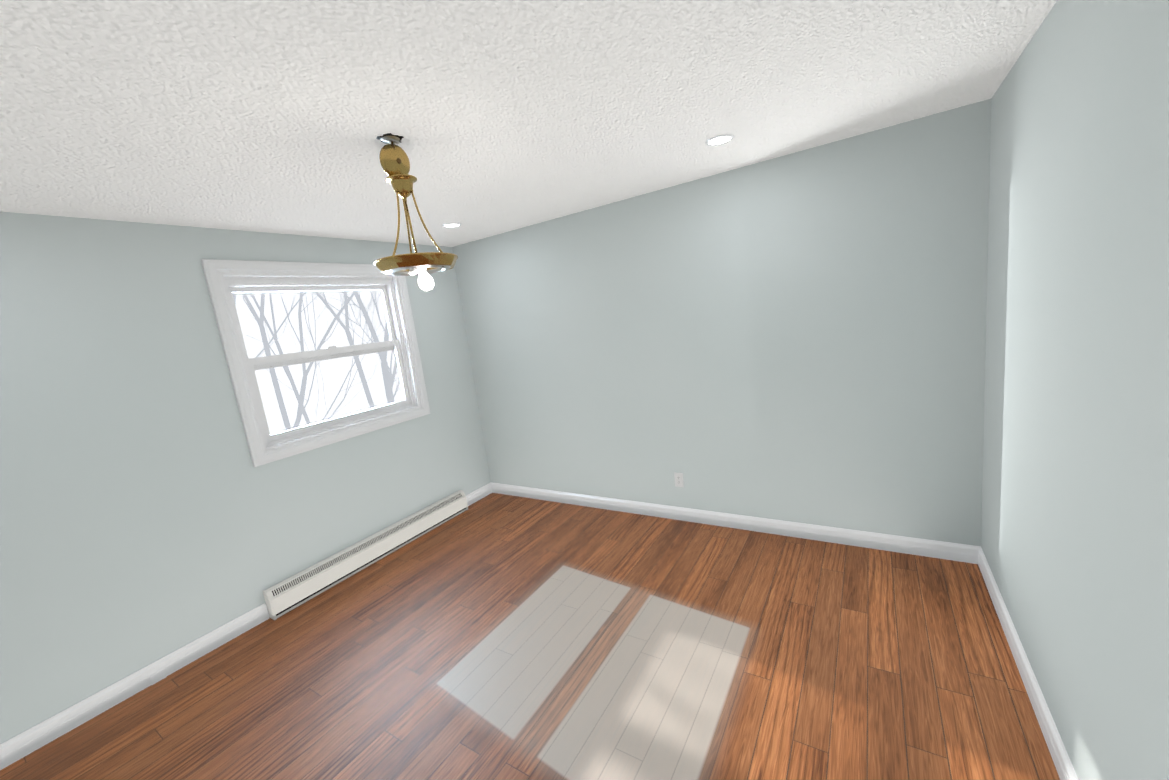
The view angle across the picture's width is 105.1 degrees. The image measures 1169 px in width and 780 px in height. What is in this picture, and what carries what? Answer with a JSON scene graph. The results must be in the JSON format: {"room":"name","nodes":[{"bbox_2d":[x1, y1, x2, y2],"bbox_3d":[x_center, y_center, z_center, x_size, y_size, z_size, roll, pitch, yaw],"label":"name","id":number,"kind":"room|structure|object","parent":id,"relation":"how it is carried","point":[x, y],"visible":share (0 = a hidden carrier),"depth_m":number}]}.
{"room":"empty dining room","nodes":[
{"label":"empty dining room","id":0,"kind":"room"},
{"bbox_2d":[0,211,490,743],"bbox_3d":[-2.097,0.218,2.955,0.140,2.440,3.871,-1,11,33],"label":"wall","id":1,"kind":"structure","parent":0,"point":[150,513],"depth_m":2.42},
{"bbox_2d":[0,603,268,769],"bbox_3d":[-2.424,1.568,2.258,0.019,0.105,1.488,-1,11,33],"label":"baseboard","id":2,"kind":"structure","parent":1,"relation":"attached to","point":[30,740],"depth_m":2.31},
{"bbox_2d":[200,259,430,466],"bbox_3d":[-1.867,-0.276,3.329,0.180,1.280,1.371,-1,11,33],"label":"window","id":3,"kind":"structure","parent":1,"relation":"in","point":[225,279],"depth_m":3.14},
{"bbox_2d":[263,490,467,619],"bbox_3d":[-1.576,1.205,3.545,0.071,0.188,1.668,-1,11,33],"label":"baseboard heater","id":4,"kind":"object","parent":1,"relation":"attached to","point":[292,592],"visible":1,"depth_m":3.33},
{"bbox_2d":[466,482,491,505],"bbox_3d":[-1.055,1.038,4.415,0.014,0.105,0.376,-1,11,33],"label":"baseboard","id":5,"kind":"structure","parent":1,"relation":"attached to","point":[482,492],"depth_m":4.43},
{"bbox_2d":[0,0,1056,246],"bbox_3d":[-0.595,-1.056,1.686,4.080,0.100,3.871,-1,11,33],"label":"ceiling","id":6,"kind":"structure","parent":0,"point":[280,116],"depth_m":1.56},
{"bbox_2d":[374,133,457,290],"bbox_3d":[-0.722,-0.709,1.848,0.335,0.599,0.335,-1,11,33],"label":"pendant light fixture","id":7,"kind":"object","parent":6,"relation":"hanging from","point":[394,161],"visible":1,"depth_m":1.81},
{"bbox_2d":[442,223,461,227],"bbox_3d":[-0.989,-1.228,3.343,0.143,0.006,0.143,-4,10,18],"label":"recessed light","id":8,"kind":"object","parent":6,"relation":"in","point":[448,225],"depth_m":3.33},
{"bbox_2d":[705,134,733,145],"bbox_3d":[0.680,-1.256,2.256,0.143,0.006,0.143,-4,10,18],"label":"recessed light","id":9,"kind":"object","parent":6,"relation":"in","point":[718,140],"depth_m":2.25},
{"bbox_2d":[0,493,1059,779],"bbox_3d":[-0.283,1.431,2.099,4.080,0.100,3.871,-1,11,33],"label":"floor","id":10,"kind":"structure","parent":0,"point":[498,637],"depth_m":2.13},
{"bbox_2d":[452,99,990,545],"bbox_3d":[0.541,-0.192,3.434,3.800,2.440,0.140,-1,11,33],"label":"wall","id":11,"kind":"structure","parent":0,"point":[799,336],"depth_m":2.91},
{"bbox_2d":[674,472,683,486],"bbox_3d":[0.726,0.693,3.445,0.070,0.115,0.007,-1,11,33],"label":"duplex electrical outlet","id":12,"kind":"object","parent":11,"relation":"attached to","point":[679,482],"visible":1,"depth_m":3.44},
{"bbox_2d":[492,483,975,562],"bbox_3d":[0.644,0.967,3.561,3.800,0.105,0.013,-1,11,33],"label":"baseboard","id":13,"kind":"structure","parent":11,"relation":"attached to","point":[887,542],"depth_m":3.15},
{"bbox_2d":[981,0,1168,779],"bbox_3d":[1.220,0.156,0.830,0.140,2.440,3.871,-1,11,33],"label":"wall","id":14,"kind":"structure","parent":0,"point":[1075,519],"depth_m":1.25},
{"bbox_2d":[972,545,1077,779],"bbox_3d":[1.300,1.300,1.065,0.014,0.105,3.540,-1,11,33],"label":"baseboard","id":15,"kind":"structure","parent":14,"relation":"attached to","point":[1064,767],"depth_m":1.73},
{"label":"outside","id":16,"kind":"structure","parent":0,"visible":0},
{"bbox_2d":[232,285,403,429],"bbox_3d":[-8.023,-10.358,6.672,20.601,28.630,20.050,-1,11,33],"label":"branches","id":17,"kind":"object","parent":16,"point":[388,386],"depth_m":11.32},
{"bbox_2d":[236,285,403,433],"bbox_3d":[-20.953,-11.994,18.246,0.001,42.000,74.000,-1,11,33],"label":"sky","id":18,"kind":"structure","parent":16,"point":[267,390],"depth_m":26.21}
]}

